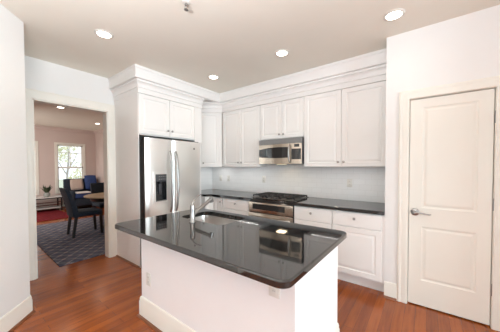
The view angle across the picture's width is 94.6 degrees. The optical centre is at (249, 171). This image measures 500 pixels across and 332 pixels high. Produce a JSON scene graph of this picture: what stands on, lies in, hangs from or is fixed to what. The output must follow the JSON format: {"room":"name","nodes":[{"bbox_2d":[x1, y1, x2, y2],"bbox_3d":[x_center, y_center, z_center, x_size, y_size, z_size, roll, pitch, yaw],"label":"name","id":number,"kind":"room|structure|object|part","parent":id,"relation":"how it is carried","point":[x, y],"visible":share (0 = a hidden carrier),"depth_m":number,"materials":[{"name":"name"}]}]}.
{"room":"kitchen","nodes":[
{"label":"kitchen","id":0,"kind":"room"},
{"bbox_2d":[0,4,29,317],"bbox_3d":[-3.581,0.061,-1.203,1.705,2.740,7.807,0,1,23],"label":"wall","id":1,"kind":"structure","parent":0,"point":[14,227],"depth_m":2.01,"materials":[{"name":"white paint"}]},
{"bbox_2d":[0,295,34,331],"bbox_3d":[-3.487,1.346,-1.140,1.688,0.168,7.747,0,1,23],"label":"baseboard","id":2,"kind":"structure","parent":1,"relation":"attached to","point":[15,317],"depth_m":2.03,"materials":[{"name":"beige paint"}]},
{"bbox_3d":[-3.481,1.420,-1.139,1.682,0.020,7.747,0,1,23],"label":"shoe moulding","id":3,"kind":"part","parent":2,"relation":"part of","materials":[{"name":"wood"}]},
{"bbox_2d":[34,129,95,204],"bbox_3d":[-7.143,-0.123,7.222,0.120,2.740,4.220,1,2,37],"label":"wall","id":4,"kind":"structure","parent":0,"point":[46,139],"depth_m":7.76,"materials":[{"name":"pink paint"}]},
{"bbox_2d":[35,141,38,194],"bbox_3d":[-7.159,-0.111,7.159,0.110,1.750,0.890,1,2,37],"label":"window","id":5,"kind":"structure","parent":4,"relation":"in","point":[36,142],"depth_m":7.45,"materials":[{"name":"beige paint"}]},
{"bbox_2d":[54,142,85,193],"bbox_3d":[-6.371,-0.136,8.193,0.110,1.750,0.890,1,2,37],"label":"window","id":6,"kind":"structure","parent":4,"relation":"in","point":[56,144],"depth_m":8.05,"materials":[{"name":"beige paint"}]},
{"bbox_2d":[24,55,113,104],"bbox_3d":[-1.900,-0.059,3.926,0.070,2.740,3.238,1,2,37],"label":"wall","id":7,"kind":"structure","parent":0,"point":[40,75],"depth_m":3.09,"materials":[{"name":"white paint"}]},
{"bbox_2d":[25,88,116,280],"bbox_3d":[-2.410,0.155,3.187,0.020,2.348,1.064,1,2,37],"label":"trim","id":8,"kind":"structure","parent":7,"relation":"attached to","point":[30,94],"depth_m":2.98,"materials":[{"name":"beige paint"}]},
{"bbox_2d":[95,133,103,182],"bbox_3d":[-3.431,-0.125,6.981,6.073,2.740,0.100,1,2,37],"label":"wall","id":9,"kind":"structure","parent":0,"point":[98,137],"depth_m":8.54,"materials":[{"name":"pink paint"}]},
{"bbox_2d":[36,202,64,209],"bbox_3d":[-4.710,1.200,5.398,5.993,0.168,4.020,1,2,37],"label":"baseboard","id":10,"kind":"structure","parent":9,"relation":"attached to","point":[63,202],"depth_m":7.74,"materials":[{"name":"beige paint"}]},
{"bbox_2d":[34,125,102,134],"bbox_3d":[-4.716,-1.395,5.339,5.993,0.119,4.020,1,2,37],"label":"trim","id":11,"kind":"structure","parent":9,"relation":"attached to","point":[99,131],"depth_m":8.05,"materials":[{"name":"pink paint"}]},
{"bbox_2d":[0,0,499,130],"bbox_3d":[-2.460,-1.370,-0.408,16.850,0.080,10.820,1,2,37],"label":"ceiling","id":12,"kind":"structure","parent":0,"point":[237,42],"depth_m":2.33,"materials":[{"name":"beige paint"}]},
{"bbox_2d":[94,29,113,38],"bbox_3d":[-1.478,-1.390,2.334,0.172,0.008,0.172,1,2,37],"label":"recessed light","id":13,"kind":"object","parent":12,"relation":"in","point":[101,33],"visible":1,"depth_m":2.33,"materials":[{"name":"white"}]},
{"bbox_2d":[182,0,190,10],"bbox_3d":[-0.522,-1.354,1.884,0.072,0.064,0.072,1,2,37],"label":"sprinkler","id":14,"kind":"object","parent":12,"relation":"attached to","point":[186,3],"visible":1,"depth_m":1.88,"materials":[{"name":"white metal"}]},
{"bbox_2d":[208,75,218,78],"bbox_3d":[-0.547,-1.418,3.461,0.172,0.008,0.172,1,2,37],"label":"recessed light","id":15,"kind":"object","parent":12,"relation":"in","point":[209,76],"visible":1,"depth_m":3.46,"materials":[{"name":"white"}]},
{"bbox_2d":[275,49,288,56],"bbox_3d":[0.380,-1.403,2.734,0.172,0.008,0.172,1,2,37],"label":"recessed light","id":16,"kind":"object","parent":12,"relation":"in","point":[280,53],"visible":1,"depth_m":2.73,"materials":[{"name":"white"}]},
{"bbox_2d":[383,8,405,20],"bbox_3d":[1.280,-1.389,2.051,0.172,0.008,0.172,1,2,37],"label":"recessed light","id":17,"kind":"object","parent":12,"relation":"in","point":[395,14],"visible":1,"depth_m":2.03,"materials":[{"name":"white"}]},
{"bbox_2d":[13,205,499,331],"bbox_3d":[-2.454,1.450,-0.344,16.850,0.080,10.820,1,2,37],"label":"floor","id":18,"kind":"structure","parent":0,"point":[101,293],"depth_m":2.31,"materials":[{"name":"red wood"}]},
{"bbox_2d":[36,209,67,221],"bbox_3d":[-6.404,1.266,6.082,1.970,0.012,2.450,1,2,37],"label":"area rug","id":19,"kind":"object","parent":18,"relation":"on","point":[51,214],"visible":0.44,"depth_m":6.58,"materials":[{"name":"red carpet"}]},
{"bbox_2d":[36,195,62,209],"bbox_3d":[-6.617,1.017,7.044,0.560,0.443,1.430,1,2,37],"label":"coffee table","id":20,"kind":"object","parent":19,"relation":"on","point":[57,206],"visible":0.43,"depth_m":7.28,"materials":[{"name":"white wood"}]},
{"bbox_2d":[41,184,52,196],"bbox_3d":[-6.392,0.583,7.253,0.399,0.414,0.374,1,2,37],"label":"potted plant","id":21,"kind":"object","parent":20,"relation":"on","point":[46,190],"visible":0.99,"depth_m":7.21,"materials":[{"name":"green plant"}]},
{"bbox_2d":[36,205,60,209],"bbox_3d":[-6.617,1.141,7.046,0.460,0.018,1.290,1,2,37],"label":"shelf","id":22,"kind":"object","parent":20,"relation":"attached to","point":[57,206],"depth_m":7.28,"materials":[{"name":"white wood"}]},
{"bbox_3d":[-6.442,1.003,6.910,0.020,0.100,1.230,1,2,37],"label":"rail","id":23,"kind":"part","parent":20,"relation":"part of","materials":[{"name":"white wood"}]},
{"bbox_2d":[37,215,104,266],"bbox_3d":[-3.313,1.282,5.057,3.270,0.012,2.130,1,2,37],"label":"area rug","id":24,"kind":"object","parent":18,"relation":"on","point":[53,239],"visible":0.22,"depth_m":4.29,"materials":[{"name":"grey carpet"}]},
{"bbox_2d":[59,188,102,237],"bbox_3d":[-3.464,0.801,4.745,0.470,0.965,0.638,1,2,39],"label":"dining chair","id":25,"kind":"object","parent":24,"relation":"on","point":[72,211],"visible":1,"depth_m":4.59,"materials":[{"name":"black fabric"}]},
{"bbox_3d":[-3.596,0.605,4.579,0.470,0.565,0.221,1,2,39],"label":"backrest","id":26,"kind":"part","parent":25,"relation":"part of","materials":[{"name":"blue fabric"}]},
{"bbox_3d":[-3.716,1.084,4.750,0.054,0.400,0.095,1,2,39],"label":"leg","id":27,"kind":"part","parent":25,"relation":"part of","materials":[{"name":"black wood"}]},
{"bbox_3d":[-3.414,1.089,4.503,0.054,0.400,0.095,1,2,39],"label":"leg","id":28,"kind":"part","parent":25,"relation":"part of","materials":[{"name":"black wood"}]},
{"bbox_3d":[-3.419,0.840,4.800,0.470,0.105,0.490,1,2,39],"label":"seat","id":29,"kind":"part","parent":25,"relation":"part of","materials":[{"name":"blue fabric"}]},
{"bbox_3d":[-3.432,1.076,5.096,0.054,0.400,0.066,1,2,39],"label":"leg","id":30,"kind":"part","parent":25,"relation":"part of","materials":[{"name":"black wood"}]},
{"bbox_3d":[-3.131,1.081,4.849,0.054,0.400,0.066,1,2,39],"label":"leg","id":31,"kind":"part","parent":25,"relation":"part of","materials":[{"name":"black wood"}]},
{"bbox_2d":[84,192,104,227],"bbox_3d":[-3.157,0.896,5.476,1.280,0.740,1.280,1,2,37],"label":"dining table","id":32,"kind":"object","parent":24,"relation":"on","point":[96,197],"visible":0.16,"depth_m":5.02,"materials":[{"name":"brown wood"}]},
{"bbox_2d":[90,183,103,214],"bbox_3d":[-3.722,0.775,5.929,0.638,0.965,0.470,1,2,37],"label":"dining chair","id":33,"kind":"object","parent":24,"relation":"on","point":[94,187],"visible":0.34,"depth_m":5.91,"materials":[{"name":"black fabric"}]},
{"bbox_3d":[-3.666,0.816,5.887,0.490,0.105,0.470,1,2,37],"label":"seat","id":34,"kind":"part","parent":33,"relation":"part of","materials":[{"name":"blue fabric"}]},
{"bbox_2d":[63,178,91,205],"bbox_3d":[-5.775,0.735,8.074,0.958,0.980,1.000,1,2,37],"label":"sofa","id":35,"kind":"object","parent":18,"relation":"on","point":[79,199],"visible":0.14,"depth_m":7.73,"materials":[{"name":"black fabric"}]},
{"bbox_2d":[70,179,83,189],"bbox_3d":[-5.981,0.438,7.973,0.189,0.365,0.380,1,2,37],"label":"throw pillow","id":36,"kind":"object","parent":35,"relation":"on","point":[75,184],"visible":1,"depth_m":7.92,"materials":[{"name":"beige fabric"}]},
{"bbox_3d":[-6.062,0.561,8.276,0.252,0.640,0.980,1,2,37],"label":"backrest","id":37,"kind":"part","parent":35,"relation":"part of","materials":[{"name":"blue fabric"}]},
{"bbox_2d":[75,191,90,193],"bbox_3d":[-5.654,0.693,7.779,0.430,0.035,0.420,1,2,37],"label":"folded blanket","id":38,"kind":"object","parent":35,"relation":"on","point":[79,192],"visible":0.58,"depth_m":7.67,"materials":[{"name":"white fabric"}]},
{"bbox_2d":[75,191,90,198],"bbox_3d":[-5.673,0.787,7.997,0.700,0.160,0.800,1,2,37],"label":"seat cushion","id":39,"kind":"object","parent":35,"relation":"on","point":[77,196],"depth_m":7.61,"materials":[{"name":"blue fabric"}]},
{"bbox_2d":[84,175,96,188],"bbox_3d":[-5.713,0.370,8.282,0.234,0.499,0.370,1,2,37],"label":"throw pillow","id":40,"kind":"object","parent":35,"relation":"on","point":[89,179],"visible":0.77,"depth_m":8.20,"materials":[{"name":"blue fabric"}]},
{"bbox_2d":[114,93,201,267],"bbox_3d":[-1.466,0.032,3.797,0.776,2.562,1.123,1,2,37],"label":"tall cabinet","id":41,"kind":"object","parent":18,"relation":"on","point":[159,118],"depth_m":3.39,"materials":[{"name":"white paint"}]},
{"bbox_3d":[-1.816,0.043,3.379,0.726,2.560,0.032,1,2,37],"label":"cabinet end panel","id":42,"kind":"part","parent":41,"relation":"part of","materials":[{"name":"white wood"}]},
{"bbox_3d":[-1.818,1.313,3.402,0.726,0.020,0.018,1,2,37],"label":"shoe moulding","id":43,"kind":"part","parent":41,"relation":"part of","materials":[{"name":"wood"}]},
{"bbox_3d":[-1.375,-0.803,3.326,0.019,0.548,0.473,1,2,37],"label":"door","id":44,"kind":"part","parent":41,"relation":"part of","materials":[{"name":"white paint"}]},
{"bbox_3d":[-1.087,-0.812,3.703,0.019,0.548,0.468,1,2,37],"label":"door","id":45,"kind":"part","parent":41,"relation":"part of","materials":[{"name":"white paint"}]},
{"bbox_3d":[-1.149,0.384,4.252,0.715,1.837,0.030,1,2,37],"label":"filler panel","id":46,"kind":"part","parent":41,"relation":"part of","materials":[{"name":"white paint"}]},
{"bbox_2d":[139,137,199,245],"bbox_3d":[-1.411,0.405,3.696,0.936,1.780,0.942,1,2,37],"label":"refrigerator","id":47,"kind":"object","parent":18,"relation":"on","point":[169,169],"visible":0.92,"depth_m":3.33,"materials":[{"name":"silver metal"}]},
{"bbox_3d":[-1.279,0.372,3.258,0.036,1.675,0.407,1,2,37],"label":"freezer door","id":48,"kind":"part","parent":47,"relation":"part of","materials":[{"name":"silver metal"}]},
{"bbox_3d":[-1.262,0.083,3.276,0.041,0.112,0.170,1,2,37],"label":"dispenser panel","id":49,"kind":"part","parent":47,"relation":"part of","materials":[{"name":"grey plastic"}]},
{"bbox_3d":[-1.137,0.142,3.344,0.079,0.892,0.031,1,2,37],"label":"handle","id":50,"kind":"part","parent":47,"relation":"part of","materials":[{"name":"silver metal"}]},
{"bbox_3d":[-1.079,0.141,3.419,0.079,0.892,0.031,1,2,37],"label":"handle","id":51,"kind":"part","parent":47,"relation":"part of","materials":[{"name":"silver metal"}]},
{"bbox_3d":[-0.991,0.363,3.635,0.036,1.675,0.527,1,2,37],"label":"door","id":52,"kind":"part","parent":47,"relation":"part of","materials":[{"name":"silver metal"}]},
{"bbox_2d":[201,196,222,210],"bbox_3d":[-0.747,0.859,4.463,1.108,0.874,0.755,1,2,37],"label":"base cabinet","id":53,"kind":"object","parent":18,"relation":"on","point":[217,204],"visible":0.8,"depth_m":4.01,"materials":[{"name":"white paint"}]},
{"bbox_3d":[-0.547,0.803,3.987,0.203,0.717,0.019,1,2,37],"label":"door","id":54,"kind":"part","parent":53,"relation":"part of","materials":[{"name":"white paint"}]},
{"bbox_2d":[201,189,384,214],"bbox_3d":[0.200,0.416,3.725,3.498,0.040,0.762,1,2,37],"label":"countertop","id":55,"kind":"structure","parent":53,"relation":"on","point":[376,208],"depth_m":3.10,"materials":[{"name":"black stone"}]},
{"bbox_2d":[251,192,307,200],"bbox_3d":[0.464,0.376,3.617,0.750,0.043,0.503,1,2,37],"label":"gas cooktop","id":56,"kind":"object","parent":55,"relation":"in","point":[269,195],"visible":0.98,"depth_m":3.52,"materials":[{"name":"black metal"}]},
{"bbox_2d":[223,198,248,215],"bbox_3d":[-0.055,0.869,3.986,0.568,0.874,0.673,1,2,37],"label":"base cabinet","id":57,"kind":"object","parent":18,"relation":"on","point":[236,206],"visible":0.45,"depth_m":3.72,"materials":[{"name":"white paint"}]},
{"bbox_3d":[-0.235,0.893,3.751,0.553,0.547,0.019,1,2,37],"label":"door","id":58,"kind":"part","parent":57,"relation":"part of","materials":[{"name":"white paint"}]},
{"bbox_2d":[137,239,339,331],"bbox_3d":[-0.165,0.922,1.972,1.641,0.860,0.812,1,2,37],"label":"kitchen island","id":59,"kind":"object","parent":18,"relation":"on","point":[186,293],"visible":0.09,"depth_m":1.59,"materials":[{"name":"paint"}]},
{"bbox_2d":[146,272,150,286],"bbox_3d":[-0.911,0.966,2.073,0.072,0.116,0.007,1,2,37],"label":"wall outlet","id":60,"kind":"object","parent":59,"relation":"attached to","point":[148,275],"visible":1,"depth_m":2.07,"materials":[{"name":"white plastic"}]},
{"bbox_3d":[-0.179,1.342,1.962,1.641,0.020,0.762,1,2,37],"label":"shoe moulding","id":61,"kind":"part","parent":59,"relation":"part of","materials":[{"name":"wood"}]},
{"bbox_2d":[115,208,346,288],"bbox_3d":[-0.226,0.474,1.885,1.707,0.040,0.980,1,2,37],"label":"island countertop","id":62,"kind":"structure","parent":59,"relation":"on","point":[274,253],"depth_m":1.54,"materials":[{"name":"black stone"}]},
{"bbox_2d":[189,194,212,222],"bbox_3d":[-0.449,0.327,2.156,0.060,0.243,0.280,1,2,37],"label":"kitchen faucet","id":63,"kind":"object","parent":62,"relation":"on","point":[193,212],"visible":1,"depth_m":2.08,"materials":[{"name":"silver metal"}]},
{"bbox_3d":[-0.441,0.320,2.166,0.040,0.151,0.240,1,2,37],"label":"spout","id":64,"kind":"part","parent":63,"relation":"part of","materials":[{"name":"silver metal"}]},
{"bbox_2d":[189,215,238,224],"bbox_3d":[-0.368,0.579,2.258,0.624,0.184,0.394,1,2,37],"label":"sink","id":65,"kind":"object","parent":62,"relation":"in","point":[211,219],"visible":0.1,"depth_m":2.48,"materials":[{"name":"silver metal"}]},
{"bbox_3d":[-0.174,1.257,1.967,1.604,0.190,0.744,1,2,37],"label":"baseboard","id":66,"kind":"part","parent":59,"relation":"part of","materials":[{"name":"beige paint"}]},
{"bbox_2d":[269,286,279,298],"bbox_3d":[0.133,0.632,1.267,0.072,0.116,0.007,1,2,37],"label":"wall outlet","id":67,"kind":"object","parent":59,"relation":"attached to","point":[274,292],"visible":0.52,"depth_m":1.26,"materials":[{"name":"white plastic"}]},
{"bbox_2d":[248,201,293,222],"bbox_3d":[0.453,0.878,3.558,0.753,0.872,0.736,1,2,37],"label":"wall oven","id":68,"kind":"object","parent":18,"relation":"on","point":[280,212],"visible":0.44,"depth_m":3.29,"materials":[{"name":"grey metal"}]},
{"bbox_3d":[0.279,0.899,3.332,0.745,0.571,0.030,1,2,37],"label":"oven door","id":69,"kind":"part","parent":68,"relation":"part of","materials":[{"name":"silver metal"}]},
{"bbox_3d":[0.282,0.531,3.327,0.745,0.147,0.020,1,2,37],"label":"control panel","id":70,"kind":"part","parent":68,"relation":"part of","materials":[{"name":"silver metal"}]},
{"bbox_2d":[294,206,332,228],"bbox_3d":[0.977,0.884,3.200,0.510,0.874,0.673,1,2,37],"label":"base cabinet","id":71,"kind":"object","parent":18,"relation":"on","point":[318,217],"visible":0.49,"depth_m":2.93,"materials":[{"name":"white paint"}]},
{"bbox_3d":[0.796,0.909,2.964,0.495,0.547,0.019,1,2,37],"label":"door","id":72,"kind":"part","parent":71,"relation":"part of","materials":[{"name":"white paint"}]},
{"bbox_2d":[333,210,384,291],"bbox_3d":[1.400,0.891,2.877,0.551,0.874,0.673,1,2,37],"label":"base cabinet","id":73,"kind":"object","parent":18,"relation":"on","point":[361,254],"visible":0.61,"depth_m":2.61,"materials":[{"name":"white paint"}]},
{"bbox_3d":[1.212,0.553,2.638,0.519,0.162,0.019,1,2,37],"label":"drawer","id":74,"kind":"part","parent":73,"relation":"part of","materials":[{"name":"white paint"}]},
{"bbox_3d":[1.213,0.915,2.647,0.519,0.547,0.019,1,2,37],"label":"door","id":75,"kind":"part","parent":73,"relation":"part of","materials":[{"name":"white paint"}]},
{"bbox_2d":[201,164,384,202],"bbox_3d":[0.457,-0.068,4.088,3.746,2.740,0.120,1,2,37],"label":"wall","id":76,"kind":"structure","parent":0,"point":[271,164],"depth_m":3.87,"materials":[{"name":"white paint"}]},
{"bbox_2d":[201,112,222,166],"bbox_3d":[-0.868,-0.680,4.538,0.788,1.174,0.747,1,2,37],"label":"upper cabinet","id":77,"kind":"object","parent":76,"relation":"attached to","point":[212,123],"visible":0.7,"depth_m":4.30,"materials":[{"name":"white paint"}]},
{"bbox_2d":[223,106,270,166],"bbox_3d":[-0.081,-0.674,4.178,0.847,1.174,0.365,1,2,37],"label":"upper cabinet","id":78,"kind":"object","parent":76,"relation":"attached to","point":[241,127],"visible":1,"depth_m":4.03,"materials":[{"name":"white paint"}]},
{"bbox_3d":[-0.334,-0.595,4.194,0.416,1.008,0.019,1,2,37],"label":"door","id":79,"kind":"part","parent":78,"relation":"part of","materials":[{"name":"white paint"}]},
{"bbox_3d":[0.000,-0.590,3.939,0.416,1.008,0.019,1,2,37],"label":"door","id":80,"kind":"part","parent":78,"relation":"part of","materials":[{"name":"white paint"}]},
{"bbox_2d":[260,97,303,139],"bbox_3d":[0.563,-0.884,3.682,0.768,0.734,0.365,1,2,37],"label":"upper cabinet","id":81,"kind":"object","parent":76,"relation":"attached to","point":[282,119],"visible":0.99,"depth_m":3.54,"materials":[{"name":"white paint"}]},
{"bbox_3d":[0.334,-0.804,3.680,0.398,0.568,0.019,1,2,37],"label":"door","id":82,"kind":"part","parent":81,"relation":"part of","materials":[{"name":"white paint"}]},
{"bbox_2d":[259,137,303,163],"bbox_3d":[0.534,-0.309,3.636,0.742,0.387,0.470,1,2,37],"label":"microwave","id":83,"kind":"object","parent":81,"relation":"attached to","point":[287,150],"visible":0.97,"depth_m":3.45,"materials":[{"name":"grey metal"}]},
{"bbox_3d":[0.360,-0.270,3.560,0.558,0.298,0.036,1,2,37],"label":"door","id":84,"kind":"part","parent":83,"relation":"part of","materials":[{"name":"silver metal"}]},
{"bbox_3d":[0.659,-0.265,3.339,0.182,0.298,0.028,1,2,37],"label":"control panel","id":85,"kind":"part","parent":83,"relation":"part of","materials":[{"name":"silver metal"}]},
{"bbox_3d":[0.636,-0.800,3.449,0.355,0.568,0.019,1,2,37],"label":"door","id":86,"kind":"part","parent":81,"relation":"part of","materials":[{"name":"white paint"}]},
{"bbox_2d":[304,81,385,166],"bbox_3d":[1.293,-0.653,3.130,1.065,1.174,0.365,1,2,37],"label":"upper cabinet","id":87,"kind":"object","parent":76,"relation":"attached to","point":[346,127],"visible":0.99,"depth_m":2.98,"materials":[{"name":"white paint"}]},
{"bbox_2d":[111,64,385,112],"bbox_3d":[-0.246,-1.167,3.118,3.511,0.174,1.622,1,2,37],"label":"trim","id":88,"kind":"structure","parent":87,"relation":"attached to","point":[375,74],"depth_m":3.35,"materials":[{"name":"white paint"}]},
{"bbox_3d":[0.993,-0.575,3.182,0.516,1.008,0.019,1,2,37],"label":"door","id":89,"kind":"part","parent":87,"relation":"part of","materials":[{"name":"white paint"}]},
{"bbox_3d":[1.409,-0.568,2.865,0.520,1.008,0.019,1,2,37],"label":"door","id":90,"kind":"part","parent":87,"relation":"part of","materials":[{"name":"white paint"}]},
{"bbox_2d":[347,179,351,186],"bbox_3d":[1.411,0.159,3.270,0.072,0.116,0.007,1,2,37],"label":"wall outlet","id":91,"kind":"object","parent":76,"relation":"attached to","point":[349,181],"visible":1,"depth_m":3.27,"materials":[{"name":"white plastic"}]},
{"bbox_2d":[384,5,499,283],"bbox_3d":[4.429,0.002,0.649,6.944,2.740,0.772,1,2,37],"label":"wall","id":92,"kind":"structure","parent":0,"point":[466,47],"depth_m":2.22,"materials":[{"name":"white paint"}]},
{"bbox_2d":[108,48,386,102],"bbox_3d":[-0.251,-1.334,3.108,3.511,0.159,1.678,1,2,37],"label":"trim","id":93,"kind":"structure","parent":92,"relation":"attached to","point":[376,58],"depth_m":3.28,"materials":[{"name":"white paint"}]},
{"bbox_2d":[384,281,396,300],"bbox_3d":[1.475,1.254,2.427,0.116,0.168,0.032,1,2,37],"label":"baseboard","id":94,"kind":"structure","parent":92,"relation":"attached to","point":[390,289],"depth_m":2.43,"materials":[{"name":"beige paint"}]},
{"bbox_3d":[1.471,1.328,2.423,0.116,0.020,0.018,1,2,37],"label":"shoe moulding","id":95,"kind":"part","parent":94,"relation":"part of","materials":[{"name":"wood"}]},
{"bbox_2d":[397,75,499,330],"bbox_3d":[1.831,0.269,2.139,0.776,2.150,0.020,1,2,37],"label":"trim","id":96,"kind":"structure","parent":92,"relation":"attached to","point":[489,82],"depth_m":2.20,"materials":[{"name":"beige paint"}]},
{"bbox_2d":[408,88,495,324],"bbox_3d":[1.845,0.310,2.144,0.602,2.042,0.092,1,2,37],"label":"door","id":97,"kind":"structure","parent":92,"relation":"in","point":[452,136],"depth_m":2.14,"materials":[{"name":"beige paint"}]},
{"bbox_3d":[1.670,0.401,2.258,0.165,0.072,0.056,1,2,37],"label":"handle","id":98,"kind":"part","parent":97,"relation":"part of","materials":[{"name":"silver metal"}]},
{"label":"outside","id":99,"kind":"structure","parent":0,"visible":0},
{"bbox_2d":[59,179,62,187],"bbox_3d":[-16.296,1.327,20.018,29.840,0.100,40.000,1,2,37],"label":"ground","id":100,"kind":"structure","parent":99,"point":[60,180],"depth_m":23.65,"materials":[{"name":"green plant"}]},
{"bbox_2d":[58,146,79,178],"bbox_3d":[-9.758,-0.397,12.046,2.524,3.686,2.157,-1,1,-23],"label":"tree","id":101,"kind":"object","parent":100,"relation":"on","point":[66,148],"visible":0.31,"depth_m":12.10,"materials":[{"name":"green plant"}]},
{"bbox_2d":[69,163,81,178],"bbox_3d":[-8.118,0.537,11.125,1.100,1.926,1.308,1,2,37],"label":"shrub","id":102,"kind":"object","parent":100,"relation":"on","point":[77,170],"visible":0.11,"depth_m":10.91,"materials":[{"name":"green plant"}]}
]}

